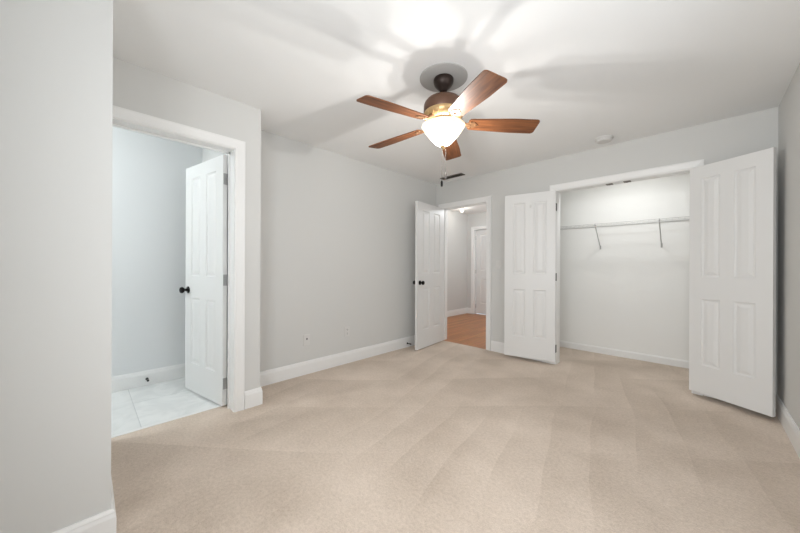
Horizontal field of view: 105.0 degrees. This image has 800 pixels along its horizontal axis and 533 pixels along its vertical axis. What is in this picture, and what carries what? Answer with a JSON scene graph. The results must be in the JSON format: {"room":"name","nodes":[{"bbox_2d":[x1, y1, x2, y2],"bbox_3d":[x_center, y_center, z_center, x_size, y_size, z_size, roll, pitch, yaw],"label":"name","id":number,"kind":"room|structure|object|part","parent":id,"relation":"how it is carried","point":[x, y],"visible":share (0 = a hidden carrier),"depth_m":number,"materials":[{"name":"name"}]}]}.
{"room":"empty bedroom","nodes":[
{"label":"empty bedroom","id":0,"kind":"room"},
{"bbox_2d":[0,0,112,532],"bbox_3d":[-1.736,-0.081,1.337,0.868,2.440,0.667,0,0,44],"label":"wall","id":1,"kind":"structure","parent":0,"point":[56,56],"depth_m":1.16,"materials":[{"name":"grey paint"}]},
{"bbox_2d":[52,476,115,532],"bbox_3d":[-1.687,1.070,1.380,0.884,0.139,0.563,0,0,44],"label":"baseboard","id":2,"kind":"structure","parent":1,"relation":"attached to","point":[103,522],"depth_m":1.24,"materials":[{"name":"white wood"}]},
{"bbox_2d":[112,126,202,376],"bbox_3d":[-2.982,-0.086,2.471,0.120,2.440,2.370,0,0,44],"label":"wall","id":3,"kind":"structure","parent":0,"point":[149,172],"depth_m":2.96,"materials":[{"name":"white paint"}]},
{"bbox_2d":[113,57,241,140],"bbox_3d":[-2.139,-0.083,1.649,0.145,2.440,2.370,0,0,44],"label":"wall","id":4,"kind":"structure","parent":0,"point":[136,88],"depth_m":2.13,"materials":[{"name":"grey paint"}]},
{"bbox_2d":[113,105,245,411],"bbox_3d":[-1.575,0.073,2.214,0.164,2.133,0.808,0,0,44],"label":"door frame","id":5,"kind":"structure","parent":4,"relation":"attached to","point":[120,113],"depth_m":2.41,"materials":[{"name":"white wood"}]},
{"bbox_2d":[202,103,260,390],"bbox_3d":[-1.677,-0.081,2.955,1.310,2.440,0.145,0,0,44],"label":"wall","id":6,"kind":"structure","parent":0,"point":[251,116],"depth_m":2.50,"materials":[{"name":"grey paint"}]},
{"bbox_2d":[179,155,227,405],"bbox_3d":[-1.698,0.110,2.679,0.686,2.030,0.175,0,0,34],"label":"door","id":7,"kind":"structure","parent":6,"relation":"in","point":[205,290],"depth_m":2.64,"materials":[{"name":"white paint"}]},
{"bbox_3d":[-1.962,0.213,2.791,0.064,0.064,0.070,0,0,34],"label":"knob","id":8,"kind":"part","parent":7,"relation":"part of","materials":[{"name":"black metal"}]},
{"bbox_2d":[260,130,435,371],"bbox_3d":[-0.479,-0.076,3.876,0.120,2.440,2.887,0,0,44],"label":"wall","id":9,"kind":"structure","parent":0,"point":[337,245],"depth_m":3.47,"materials":[{"name":"grey paint"}]},
{"bbox_2d":[111,335,414,408],"bbox_3d":[-1.460,1.071,3.086,1.206,0.139,5.382,0,0,44],"label":"baseboard","id":10,"kind":"structure","parent":9,"relation":"attached to","point":[254,397],"depth_m":3.10,"materials":[{"name":"white wood"}]},
{"bbox_2d":[303,334,309,345],"bbox_3d":[-0.990,0.780,3.263,0.009,0.116,0.072,0,0,44],"label":"wall jack","id":11,"kind":"object","parent":9,"relation":"attached to","point":[307,336],"visible":1,"depth_m":3.26,"materials":[{"name":"grey plastic"}]},
{"bbox_2d":[345,326,349,336],"bbox_3d":[-0.625,0.768,3.637,0.010,0.116,0.072,0,0,44],"label":"power outlet","id":12,"kind":"object","parent":9,"relation":"attached to","point":[347,329],"visible":1,"depth_m":3.63,"materials":[{"name":"grey plastic"}]},
{"bbox_2d":[111,313,799,532],"bbox_3d":[0.463,1.178,3.107,4.807,0.060,8.340,0,0,44],"label":"floor","id":13,"kind":"structure","parent":0,"point":[442,436],"depth_m":1.89,"materials":[{"name":"beige carpet"}]},
{"bbox_2d":[111,405,220,437],"bbox_3d":[-1.689,1.167,2.286,0.028,0.064,0.706,0,0,44],"label":"threshold","id":14,"kind":"object","parent":13,"relation":"on","point":[179,417],"visible":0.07,"depth_m":2.24,"materials":[{"name":"white"}]},
{"bbox_2d":[113,0,799,213],"bbox_3d":[0.473,-1.332,3.108,4.807,0.080,8.340,0,0,44],"label":"ceiling","id":15,"kind":"structure","parent":0,"point":[588,70],"depth_m":1.93,"materials":[{"name":"white paint"}]},
{"bbox_2d":[420,62,467,91],"bbox_3d":[0.298,-1.288,2.107,0.324,0.009,0.324,0,0,44],"label":"ceiling medallion","id":16,"kind":"object","parent":15,"relation":"attached to","point":[459,73],"visible":0.87,"depth_m":2.05,"materials":[{"name":"grey paint"}]},
{"bbox_2d":[357,70,539,186],"bbox_3d":[0.258,-0.915,2.110,1.217,0.737,1.222,0,0,44],"label":"ceiling fan","id":17,"kind":"object","parent":16,"relation":"hanging from","point":[444,109],"visible":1,"depth_m":2.04,"materials":[{"name":"brown wood"}]},
{"bbox_3d":[-0.031,-0.962,1.871,0.468,0.006,0.140,-3,14,-36],"label":"blade","id":18,"kind":"part","parent":17,"relation":"part of","materials":[{"name":"brown wood"}]},
{"bbox_3d":[-0.029,-0.968,2.346,0.468,0.006,0.140,-2,11,36],"label":"blade","id":19,"kind":"part","parent":17,"relation":"part of","materials":[{"name":"brown wood"}]},
{"bbox_3d":[0.162,-0.993,2.201,0.147,0.058,0.068,-2,11,36],"label":"blade arm","id":20,"kind":"part","parent":17,"relation":"part of","materials":[{"name":"brown metal"}]},
{"bbox_3d":[0.165,-0.991,2.007,0.147,0.058,0.068,-3,14,-36],"label":"blade arm","id":21,"kind":"part","parent":17,"relation":"part of","materials":[{"name":"brown metal"}]},
{"bbox_3d":[0.339,-0.992,2.266,0.068,0.058,0.147,-12,-5,15],"label":"blade arm","id":22,"kind":"part","parent":17,"relation":"part of","materials":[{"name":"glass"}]},
{"bbox_3d":[0.409,-0.966,2.494,0.140,0.006,0.468,-12,-5,15],"label":"blade","id":23,"kind":"part","parent":17,"relation":"part of","materials":[{"name":"brown wood"}]},
{"bbox_3d":[0.346,-0.986,1.949,0.068,0.058,0.147,13,1,-17],"label":"blade arm","id":24,"kind":"part","parent":17,"relation":"part of","materials":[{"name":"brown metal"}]},
{"bbox_3d":[0.462,-0.992,2.109,0.147,0.058,0.068,2,-12,0],"label":"blade arm","id":25,"kind":"part","parent":17,"relation":"part of","materials":[{"name":"brown metal"}]},
{"bbox_3d":[0.408,-0.951,1.720,0.140,0.006,0.468,13,1,-17],"label":"blade","id":26,"kind":"part","parent":17,"relation":"part of","materials":[{"name":"brown wood"}]},
{"bbox_3d":[0.701,-0.965,2.104,0.468,0.006,0.140,2,-12,0],"label":"blade","id":27,"kind":"part","parent":17,"relation":"part of","materials":[{"name":"brown wood"}]},
{"bbox_2d":[440,173,464,179],"bbox_3d":[0.748,-1.286,4.397,0.364,0.009,0.104,0,0,44],"label":"ceiling vent","id":28,"kind":"object","parent":15,"relation":"in","point":[458,174],"visible":1,"depth_m":4.38,"materials":[{"name":"grey metal"}]},
{"bbox_2d":[595,135,613,143],"bbox_3d":[2.047,-1.266,3.079,0.158,0.039,0.158,0,0,44],"label":"smoke detector","id":29,"kind":"object","parent":15,"relation":"attached to","point":[604,139],"visible":1,"depth_m":3.04,"materials":[{"name":"grey plastic"}]},
{"bbox_2d":[447,210,466,310],"bbox_3d":[0.713,-0.071,6.713,0.120,2.440,2.598,0,0,44],"label":"wall","id":30,"kind":"structure","parent":0,"point":[457,222],"depth_m":7.27,"materials":[{"name":"grey paint"}]},
{"bbox_2d":[447,308,470,316],"bbox_3d":[0.792,1.080,6.631,0.114,0.139,2.598,0,0,44],"label":"baseboard","id":31,"kind":"structure","parent":30,"relation":"attached to","point":[455,312],"depth_m":7.30,"materials":[{"name":"white wood"}]},
{"bbox_2d":[467,212,485,307],"bbox_3d":[2.553,-0.064,6.816,2.370,2.440,0.120,0,0,44],"label":"wall","id":32,"kind":"structure","parent":0,"point":[477,219],"depth_m":7.54,"materials":[{"name":"grey paint"}]},
{"bbox_2d":[471,226,485,313],"bbox_3d":[2.102,0.095,7.242,0.892,2.118,0.139,0,0,44],"label":"door frame","id":33,"kind":"structure","parent":32,"relation":"attached to","point":[476,227],"depth_m":7.48,"materials":[{"name":"white wood"}]},
{"bbox_2d":[475,230,485,313],"bbox_3d":[2.129,0.130,7.274,0.738,2.022,0.175,0,0,44],"label":"door","id":34,"kind":"structure","parent":32,"relation":"in","point":[480,305],"depth_m":7.42,"materials":[{"name":"white paint"}]},
{"bbox_2d":[436,107,777,394],"bbox_3d":[1.397,-0.068,4.146,4.687,2.440,0.120,0,0,44],"label":"wall","id":35,"kind":"structure","parent":0,"point":[716,141],"depth_m":3.25,"materials":[{"name":"grey paint"}]},
{"bbox_2d":[413,201,443,349],"bbox_3d":[0.445,0.123,4.457,0.175,2.022,0.741,0,0,37],"label":"door","id":36,"kind":"structure","parent":35,"relation":"in","point":[428,282],"depth_m":4.40,"materials":[{"name":"white paint"}]},
{"bbox_2d":[438,196,491,350],"bbox_3d":[0.965,0.091,4.553,0.892,2.118,0.139,0,0,44],"label":"door frame","id":37,"kind":"structure","parent":35,"relation":"attached to","point":[488,199],"depth_m":4.25,"materials":[{"name":"white wood"}]},
{"bbox_2d":[491,341,548,362],"bbox_3d":[1.511,1.083,3.934,0.750,0.139,0.016,0,0,44],"label":"baseboard","id":38,"kind":"structure","parent":35,"relation":"attached to","point":[496,346],"depth_m":4.10,"materials":[{"name":"white wood"}]},
{"bbox_2d":[504,190,556,361],"bbox_3d":[1.573,0.111,3.728,0.584,1.998,0.073,0,0,31],"label":"door","id":39,"kind":"structure","parent":35,"relation":"in","point":[530,218],"depth_m":3.71,"materials":[{"name":"white paint"}]},
{"bbox_2d":[549,159,703,395],"bbox_3d":[2.296,0.096,3.254,1.308,2.118,0.139,0,0,44],"label":"door frame","id":40,"kind":"structure","parent":35,"relation":"attached to","point":[684,166],"depth_m":3.34,"materials":[{"name":"white wood"}]},
{"bbox_2d":[689,147,776,416],"bbox_3d":[2.712,0.116,2.539,0.046,1.998,0.539,0,0,-15],"label":"door","id":41,"kind":"structure","parent":35,"relation":"in","point":[732,239],"depth_m":2.49,"materials":[{"name":"white paint"}]},
{"bbox_2d":[560,173,689,360],"bbox_3d":[2.929,-0.062,3.933,2.197,2.440,0.120,0,0,44],"label":"wall","id":42,"kind":"structure","parent":0,"point":[630,293],"depth_m":3.88,"materials":[{"name":"white paint"}]},
{"bbox_2d":[560,341,688,368],"bbox_3d":[2.604,1.114,3.604,2.197,0.084,0.798,0,0,44],"label":"baseboard","id":43,"kind":"structure","parent":42,"relation":"attached to","point":[620,353],"depth_m":3.87,"materials":[{"name":"white wood"}]},
{"bbox_2d":[561,216,689,248],"bbox_3d":[2.780,-0.386,3.778,2.187,0.317,0.312,0,0,44],"label":"wire shelf","id":44,"kind":"object","parent":42,"relation":"attached to","point":[672,219],"visible":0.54,"depth_m":3.69,"materials":[{"name":"grey metal"}]},
{"bbox_2d":[777,64,799,429],"bbox_3d":[1.875,-0.067,1.195,0.120,2.440,5.510,0,0,44],"label":"wall","id":45,"kind":"structure","parent":0,"point":[788,333],"depth_m":2.14,"materials":[{"name":"grey paint"}]},
{"bbox_2d":[704,393,799,458],"bbox_3d":[1.358,1.082,1.054,0.418,0.139,4.352,0,0,44],"label":"baseboard","id":46,"kind":"structure","parent":45,"relation":"attached to","point":[790,427],"depth_m":2.08,"materials":[{"name":"white wood"}]}
]}

